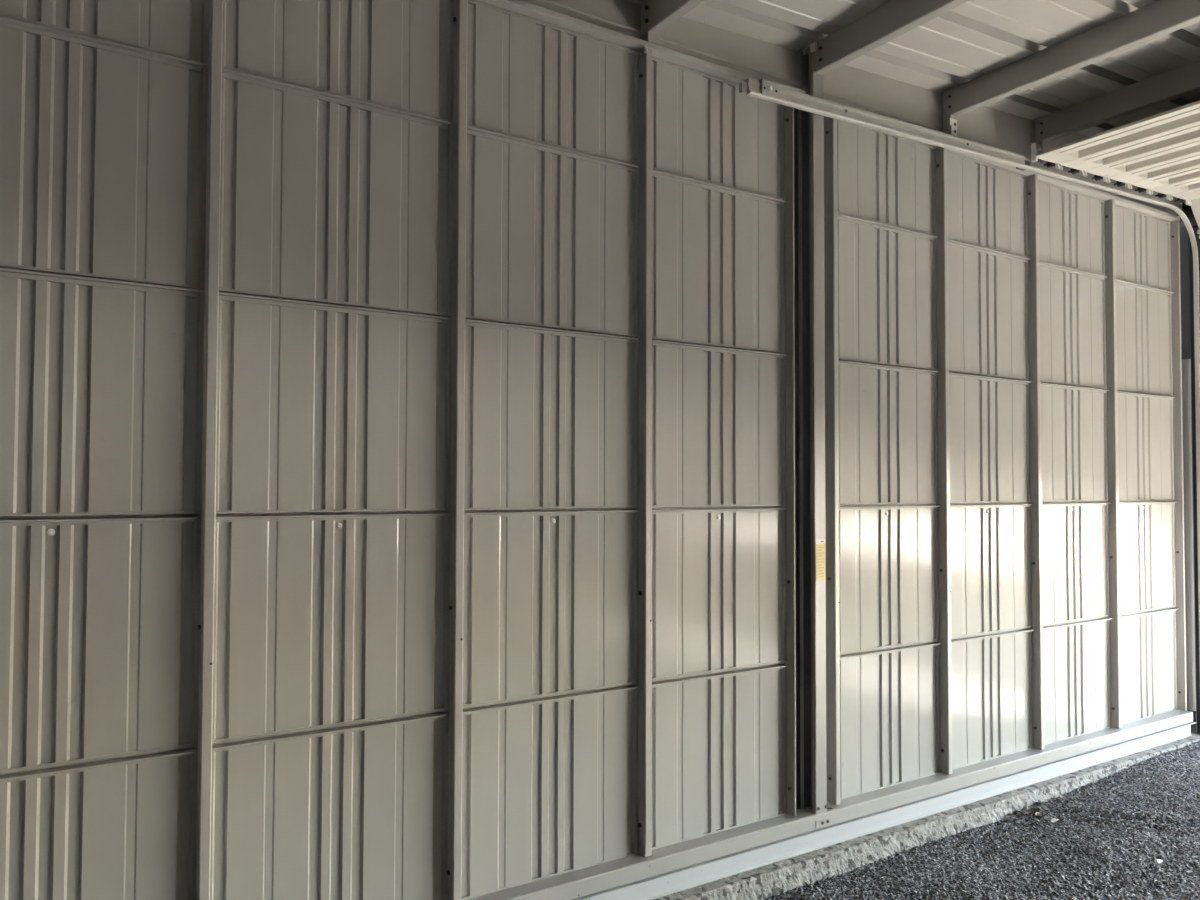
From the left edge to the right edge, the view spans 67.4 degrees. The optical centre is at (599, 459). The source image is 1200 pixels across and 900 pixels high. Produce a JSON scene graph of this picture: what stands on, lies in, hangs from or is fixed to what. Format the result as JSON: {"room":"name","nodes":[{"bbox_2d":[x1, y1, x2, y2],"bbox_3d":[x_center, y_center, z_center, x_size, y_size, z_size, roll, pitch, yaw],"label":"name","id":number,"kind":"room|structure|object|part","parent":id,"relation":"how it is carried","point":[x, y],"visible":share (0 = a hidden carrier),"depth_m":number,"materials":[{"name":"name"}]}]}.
{"room":"garage","nodes":[
{"label":"garage","id":0,"kind":"room"},
{"bbox_2d":[523,0,1181,215],"bbox_3d":[0.294,-0.139,3.180,7.320,3.257,0.030,1,-2,-33],"label":"wall","id":1,"kind":"structure","parent":0,"point":[845,85],"depth_m":3.63,"materials":[{"name":"metal"}]},
{"bbox_2d":[794,108,800,809],"bbox_3d":[0.792,-0.033,3.503,0.210,2.735,0.018,1,-2,-33],"label":"trim","id":2,"kind":"structure","parent":1,"relation":"attached to","point":[796,203],"depth_m":3.47,"materials":[{"name":"metal"}]},
{"bbox_2d":[478,0,1179,221],"bbox_3d":[0.230,-1.411,3.141,7.125,0.025,0.061,1,-2,-33],"label":"trim","id":3,"kind":"structure","parent":1,"relation":"attached to","point":[522,7],"depth_m":3.14,"materials":[{"name":"paint"}]},
{"bbox_2d":[466,709,1192,899],"bbox_3d":[0.226,1.353,3.056,7.123,0.064,0.100,1,-2,-33],"label":"trim","id":4,"kind":"structure","parent":1,"relation":"attached to","point":[590,880],"depth_m":3.34,"materials":[{"name":"paint"}]},
{"bbox_2d":[0,0,208,899],"bbox_3d":[-1.300,-0.073,2.139,0.658,2.727,0.040,1,-2,-33],"label":"wall panel","id":5,"kind":"object","parent":4,"relation":"on","point":[104,103],"visible":1,"depth_m":2.19,"materials":[{"name":"paint"}]},
{"bbox_3d":[-1.301,0.730,2.116,0.658,0.031,0.038,1,-2,-33],"label":"horizontal rail","id":6,"kind":"part","parent":5,"relation":"part of","materials":[{"name":"metal"}]},
{"bbox_3d":[-1.300,0.140,2.132,0.658,0.031,0.038,1,-2,-33],"label":"horizontal rail","id":7,"kind":"part","parent":5,"relation":"part of","materials":[{"name":"metal"}]},
{"bbox_3d":[-1.298,-0.440,2.148,0.658,0.031,0.038,1,-2,-33],"label":"horizontal rail","id":8,"kind":"part","parent":5,"relation":"part of","materials":[{"name":"metal"}]},
{"bbox_3d":[-1.296,-1.026,2.164,0.658,0.031,0.038,1,-2,-33],"label":"horizontal rail","id":9,"kind":"part","parent":5,"relation":"part of","materials":[{"name":"metal"}]},
{"bbox_2d":[196,0,222,899],"bbox_3d":[-1.007,-0.065,2.313,0.033,2.719,0.062,1,-2,-33],"label":"stud","id":10,"kind":"object","parent":4,"relation":"on","point":[213,175],"visible":1,"depth_m":2.29,"materials":[{"name":"paint"}]},
{"bbox_2d":[210,0,453,899],"bbox_3d":[-0.722,-0.061,2.509,0.658,2.727,0.040,1,-2,-33],"label":"wall panel","id":11,"kind":"object","parent":4,"relation":"on","point":[330,729],"visible":0.95,"depth_m":2.50,"materials":[{"name":"paint"}]},
{"bbox_3d":[-0.724,0.742,2.485,0.658,0.031,0.038,1,-2,-33],"label":"horizontal rail","id":12,"kind":"part","parent":11,"relation":"part of","materials":[{"name":"metal"}]},
{"bbox_3d":[-0.722,0.152,2.502,0.658,0.031,0.038,1,-2,-33],"label":"horizontal rail","id":13,"kind":"part","parent":11,"relation":"part of","materials":[{"name":"metal"}]},
{"bbox_3d":[-0.721,-0.428,2.518,0.658,0.031,0.038,1,-2,-33],"label":"horizontal rail","id":14,"kind":"part","parent":11,"relation":"part of","materials":[{"name":"metal"}]},
{"bbox_3d":[-0.719,-1.014,2.534,0.658,0.031,0.038,1,-2,-33],"label":"horizontal rail","id":15,"kind":"part","parent":11,"relation":"part of","materials":[{"name":"metal"}]},
{"bbox_2d":[447,0,467,899],"bbox_3d":[-0.430,-0.053,2.683,0.033,2.719,0.062,1,-2,-33],"label":"stud","id":16,"kind":"object","parent":4,"relation":"on","point":[456,511],"visible":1,"depth_m":2.66,"materials":[{"name":"metal"}]},
{"bbox_2d":[461,0,639,899],"bbox_3d":[-0.145,-0.049,2.878,0.658,2.727,0.040,1,-2,-33],"label":"wall panel","id":17,"kind":"object","parent":4,"relation":"on","point":[550,722],"visible":0.89,"depth_m":2.87,"materials":[{"name":"paint"}]},
{"bbox_3d":[-0.147,0.754,2.855,0.658,0.031,0.038,1,-2,-33],"label":"horizontal rail","id":18,"kind":"part","parent":17,"relation":"part of","materials":[{"name":"metal"}]},
{"bbox_3d":[-0.145,0.164,2.871,0.658,0.031,0.038,1,-2,-33],"label":"horizontal rail","id":19,"kind":"part","parent":17,"relation":"part of","materials":[{"name":"metal"}]},
{"bbox_3d":[-0.143,-0.416,2.888,0.658,0.031,0.038,1,-2,-33],"label":"horizontal rail","id":20,"kind":"part","parent":17,"relation":"part of","materials":[{"name":"metal"}]},
{"bbox_3d":[-0.142,-1.003,2.904,0.658,0.031,0.038,1,-2,-33],"label":"horizontal rail","id":21,"kind":"part","parent":17,"relation":"part of","materials":[{"name":"metal"}]},
{"bbox_2d":[636,48,651,856],"bbox_3d":[0.147,-0.041,3.052,0.033,2.719,0.062,1,-2,-33],"label":"stud","id":22,"kind":"object","parent":4,"relation":"on","point":[644,683],"visible":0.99,"depth_m":3.03,"materials":[{"name":"metal"}]},
{"bbox_2d":[651,56,787,849],"bbox_3d":[0.432,-0.037,3.248,0.658,2.727,0.040,1,-2,-33],"label":"wall panel","id":23,"kind":"object","parent":4,"relation":"on","point":[719,607],"visible":0.86,"depth_m":3.25,"materials":[{"name":"paint"}]},
{"bbox_3d":[0.435,-0.991,3.273,0.658,0.031,0.038,1,-2,-33],"label":"horizontal rail","id":24,"kind":"part","parent":23,"relation":"part of","materials":[{"name":"metal"}]},
{"bbox_3d":[0.432,0.176,3.241,0.658,0.031,0.038,1,-2,-33],"label":"horizontal rail","id":25,"kind":"part","parent":23,"relation":"part of","materials":[{"name":"metal"}]},
{"bbox_3d":[0.434,-0.404,3.257,0.658,0.031,0.038,1,-2,-33],"label":"horizontal rail","id":26,"kind":"part","parent":23,"relation":"part of","materials":[{"name":"metal"}]},
{"bbox_3d":[0.431,0.766,3.225,0.658,0.031,0.038,1,-2,-33],"label":"horizontal rail","id":27,"kind":"part","parent":23,"relation":"part of","materials":[{"name":"metal"}]},
{"bbox_2d":[784,106,795,815],"bbox_3d":[0.715,-0.029,3.417,0.011,2.719,0.060,1,-2,-33],"label":"flange","id":28,"kind":"object","parent":4,"relation":"on","point":[789,111],"visible":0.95,"depth_m":3.41,"materials":[{"name":"paint"}]},
{"bbox_2d":[798,43,831,828],"bbox_3d":[0.837,-0.109,3.470,0.108,2.986,0.090,1,-2,-33],"label":"steel post","id":29,"kind":"object","parent":4,"relation":"on","point":[813,792],"visible":0.99,"depth_m":3.46,"materials":[{"name":"metal"}]},
{"bbox_2d":[803,42,817,54],"bbox_3d":[0.808,-1.582,3.467,0.014,0.036,0.072,1,-2,-33],"label":"clip","id":30,"kind":"object","parent":29,"relation":"attached to","point":[814,46],"visible":1,"depth_m":3.44,"materials":[{"name":"metal"}]},
{"bbox_2d":[816,539,825,580],"bbox_3d":[0.838,0.380,3.417,0.052,0.157,0.001,1,-2,-33],"label":"warning label","id":31,"kind":"object","parent":29,"relation":"attached to","point":[820,543],"visible":1,"depth_m":3.42,"materials":[{"name":"yellow paper"}]},
{"bbox_3d":[0.840,1.367,3.388,0.076,0.030,0.002,1,-2,-33],"label":"foot plate","id":32,"kind":"part","parent":29,"relation":"part of","materials":[{"name":"paint"}]},
{"bbox_2d":[814,0,969,74],"bbox_3d":[2.440,-1.611,0.976,0.054,0.116,5.940,1,-2,-33],"label":"roof beam","id":33,"kind":"structure","parent":29,"relation":"on","point":[893,19],"depth_m":3.21,"materials":[{"name":"metal"}]},
{"bbox_2d":[824,116,840,804],"bbox_3d":[0.908,-0.026,3.539,0.033,2.719,0.062,1,-2,-33],"label":"stud","id":34,"kind":"object","parent":4,"relation":"on","point":[830,124],"visible":0.94,"depth_m":3.52,"materials":[{"name":"metal"}]},
{"bbox_2d":[837,120,940,798],"bbox_3d":[1.194,-0.021,3.735,0.658,2.727,0.040,1,-2,-33],"label":"wall panel","id":35,"kind":"object","parent":4,"relation":"on","point":[889,511],"visible":0.86,"depth_m":3.74,"materials":[{"name":"paint"}]},
{"bbox_3d":[1.197,-0.975,3.761,0.658,0.031,0.038,1,-2,-33],"label":"horizontal rail","id":36,"kind":"part","parent":35,"relation":"part of","materials":[{"name":"metal"}]},
{"bbox_3d":[1.195,-0.388,3.745,0.658,0.031,0.038,1,-2,-33],"label":"horizontal rail","id":37,"kind":"part","parent":35,"relation":"part of","materials":[{"name":"metal"}]},
{"bbox_3d":[1.194,0.192,3.728,0.658,0.031,0.038,1,-2,-33],"label":"horizontal rail","id":38,"kind":"part","parent":35,"relation":"part of","materials":[{"name":"metal"}]},
{"bbox_3d":[1.192,0.781,3.712,0.658,0.031,0.038,1,-2,-33],"label":"horizontal rail","id":39,"kind":"part","parent":35,"relation":"part of","materials":[{"name":"metal"}]},
{"bbox_2d":[936,146,951,774],"bbox_3d":[1.486,-0.014,3.909,0.033,2.719,0.062,1,-2,-33],"label":"stud","id":40,"kind":"object","parent":4,"relation":"on","point":[941,153],"visible":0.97,"depth_m":3.89,"materials":[{"name":"metal"}]},
{"bbox_2d":[947,151,1033,769],"bbox_3d":[1.771,-0.009,4.105,0.658,2.727,0.040,1,-2,-33],"label":"wall panel","id":41,"kind":"object","parent":4,"relation":"on","point":[989,383],"visible":0.9,"depth_m":4.12,"materials":[{"name":"paint"}]},
{"bbox_3d":[1.774,-0.963,4.130,0.658,0.031,0.038,1,-2,-33],"label":"horizontal rail","id":42,"kind":"part","parent":41,"relation":"part of","materials":[{"name":"metal"}]},
{"bbox_3d":[1.772,-0.376,4.114,0.658,0.031,0.038,1,-2,-33],"label":"horizontal rail","id":43,"kind":"part","parent":41,"relation":"part of","materials":[{"name":"metal"}]},
{"bbox_3d":[1.771,0.203,4.098,0.658,0.031,0.038,1,-2,-33],"label":"horizontal rail","id":44,"kind":"part","parent":41,"relation":"part of","materials":[{"name":"metal"}]},
{"bbox_3d":[1.769,0.793,4.082,0.658,0.031,0.038,1,-2,-33],"label":"horizontal rail","id":45,"kind":"part","parent":41,"relation":"part of","materials":[{"name":"metal"}]},
{"bbox_2d":[1027,174,1043,749],"bbox_3d":[2.063,-0.002,4.279,0.033,2.719,0.062,1,-2,-33],"label":"stud","id":46,"kind":"object","parent":4,"relation":"on","point":[1032,181],"visible":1,"depth_m":4.26,"materials":[{"name":"metal"}]},
{"bbox_2d":[1038,180,1111,744],"bbox_3d":[2.348,0.003,4.474,0.658,2.727,0.040,1,-2,-33],"label":"wall panel","id":47,"kind":"object","parent":4,"relation":"on","point":[1073,374],"visible":0.91,"depth_m":4.49,"materials":[{"name":"paint"}]},
{"bbox_3d":[2.351,-0.951,4.500,0.658,0.031,0.038,1,-2,-33],"label":"horizontal rail","id":48,"kind":"part","parent":47,"relation":"part of","materials":[{"name":"metal"}]},
{"bbox_3d":[2.350,-0.364,4.484,0.658,0.031,0.038,1,-2,-33],"label":"horizontal rail","id":49,"kind":"part","parent":47,"relation":"part of","materials":[{"name":"metal"}]},
{"bbox_3d":[2.348,0.215,4.468,0.658,0.031,0.038,1,-2,-33],"label":"horizontal rail","id":50,"kind":"part","parent":47,"relation":"part of","materials":[{"name":"metal"}]},
{"bbox_3d":[2.346,0.805,4.451,0.658,0.031,0.038,1,-2,-33],"label":"horizontal rail","id":51,"kind":"part","parent":47,"relation":"part of","materials":[{"name":"metal"}]},
{"bbox_2d":[1104,199,1121,727],"bbox_3d":[2.640,0.010,4.649,0.033,2.719,0.062,1,-2,-33],"label":"stud","id":52,"kind":"object","parent":4,"relation":"on","point":[1109,205],"visible":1,"depth_m":4.63,"materials":[{"name":"metal"}]},
{"bbox_2d":[1115,204,1177,723],"bbox_3d":[2.925,0.014,4.844,0.658,2.727,0.040,1,-2,-33],"label":"wall panel","id":53,"kind":"object","parent":4,"relation":"on","point":[1142,241],"visible":0.91,"depth_m":4.86,"materials":[{"name":"paint"}]},
{"bbox_3d":[2.929,-0.939,4.870,0.658,0.031,0.038,1,-2,-33],"label":"horizontal rail","id":54,"kind":"part","parent":53,"relation":"part of","materials":[{"name":"metal"}]},
{"bbox_3d":[2.927,-0.352,4.854,0.658,0.031,0.038,1,-2,-33],"label":"horizontal rail","id":55,"kind":"part","parent":53,"relation":"part of","materials":[{"name":"metal"}]},
{"bbox_3d":[2.925,0.227,4.837,0.658,0.031,0.038,1,-2,-33],"label":"horizontal rail","id":56,"kind":"part","parent":53,"relation":"part of","materials":[{"name":"metal"}]},
{"bbox_3d":[2.924,0.817,4.821,0.658,0.031,0.038,1,-2,-33],"label":"horizontal rail","id":57,"kind":"part","parent":53,"relation":"part of","materials":[{"name":"metal"}]},
{"bbox_2d":[1170,220,1186,710],"bbox_3d":[3.213,0.022,5.017,0.020,2.719,0.060,1,-2,-33],"label":"stud","id":58,"kind":"object","parent":4,"relation":"on","point":[1175,225],"visible":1,"depth_m":5.00,"materials":[{"name":"paint"}]},
{"bbox_2d":[573,722,1195,899],"bbox_3d":[0.237,1.414,3.058,7.145,0.065,0.106,1,-2,-33],"label":"base rail","id":59,"kind":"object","parent":1,"relation":"attached to","point":[661,885],"depth_m":3.51,"materials":[{"name":"metal"}]},
{"bbox_2d":[739,78,1199,663],"bbox_3d":[1.888,0.011,4.099,3.330,2.947,0.112,1,-2,-33],"label":"door track","id":60,"kind":"object","parent":1,"relation":"attached to","point":[764,89],"visible":1,"depth_m":3.93,"materials":[{"name":"white metal"}]},
{"bbox_3d":[0.666,-1.345,3.311,0.215,0.066,0.036,1,-2,-33],"label":"splice plate","id":61,"kind":"part","parent":60,"relation":"part of","materials":[{"name":"grey metal"}]},
{"bbox_2d":[1031,100,1199,308],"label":"door","id":62,"kind":"structure","parent":60,"relation":"attached to","point":[1160,153],"depth_m":4.15,"materials":[{"name":"paint"}]},
{"bbox_2d":[1182,359,1195,710],"bbox_3d":[3.247,0.411,5.009,0.020,1.940,0.092,1,-2,-33],"label":"trim","id":63,"kind":"structure","parent":1,"relation":"attached to","point":[1186,363],"depth_m":4.98,"materials":[{"name":"paint"}]},
{"bbox_2d":[626,0,1199,136],"bbox_3d":[1.932,-1.679,0.747,7.400,0.429,6.100,1,-2,-33],"label":"ceiling","id":64,"kind":"structure","parent":0,"point":[974,39],"depth_m":3.51,"materials":[{"name":"paint"}]},
{"bbox_2d":[641,0,704,44],"bbox_3d":[1.776,-1.567,0.587,0.051,0.152,6.004,1,-2,-33],"label":"roof beam","id":65,"kind":"structure","parent":64,"relation":"attached to","point":[656,15],"depth_m":3.02,"materials":[{"name":"metal"}]},
{"bbox_3d":[0.171,-1.444,3.098,0.041,0.037,0.040,1,-2,-33],"label":"stub post","id":66,"kind":"part","parent":65,"relation":"part of","materials":[{"name":"metal"}]},
{"bbox_2d":[943,0,1199,134],"bbox_3d":[3.153,-1.579,1.470,0.052,0.234,6.004,1,-2,-33],"label":"roof beam","id":67,"kind":"structure","parent":64,"relation":"attached to","point":[1157,19],"depth_m":3.50,"materials":[{"name":"metal"}]},
{"bbox_3d":[1.548,-1.456,3.981,0.042,0.119,0.040,1,-2,-33],"label":"stub post","id":68,"kind":"part","parent":67,"relation":"part of","materials":[{"name":"metal"}]},
{"bbox_2d":[950,118,956,135],"bbox_3d":[1.542,-1.437,3.926,0.047,0.100,0.005,1,-2,-33],"label":"plate","id":69,"kind":"object","parent":67,"relation":"attached to","point":[953,122],"visible":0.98,"depth_m":3.92,"materials":[{"name":"metal"}]},
{"bbox_2d":[1035,60,1199,163],"bbox_3d":[3.742,-1.584,1.848,0.052,0.269,6.004,1,-2,-33],"label":"roof beam","id":70,"kind":"structure","parent":64,"relation":"attached to","point":[1182,81],"depth_m":4.03,"materials":[{"name":"metal"}]},
{"bbox_3d":[2.138,-1.461,4.359,0.042,0.154,0.040,1,-2,-33],"label":"stub post","id":71,"kind":"part","parent":70,"relation":"part of","materials":[{"name":"metal"}]},
{"bbox_2d":[653,733,1199,899],"bbox_3d":[0.261,1.531,3.030,7.160,0.172,0.214,1,-2,-33],"label":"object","id":72,"kind":"structure","parent":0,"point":[760,883],"depth_m":3.51,"materials":[{"name":"concrete"}]},
{"bbox_2d":[765,741,1199,899],"bbox_3d":[1.915,1.429,0.635,7.360,0.080,6.066,1,-2,-33],"label":"gravel ground","id":73,"kind":"structure","parent":0,"point":[1108,846],"depth_m":3.49,"materials":[{"name":"grey gravel"}]},
{"bbox_2d":[1177,202,1199,733],"bbox_3d":[4.932,-0.163,2.643,0.170,3.400,6.120,1,-2,-33],"label":"wall","id":74,"kind":"structure","parent":0,"point":[1187,210],"depth_m":5.01,"materials":[{"name":"metal"}]},
{"bbox_2d":[1180,226,1196,733],"bbox_3d":[3.262,0.104,5.030,0.029,2.830,0.086,1,-2,-33],"label":"trim","id":75,"kind":"structure","parent":74,"relation":"attached to","point":[1184,236],"depth_m":5.03,"materials":[{"name":"grey metal"}]}
]}

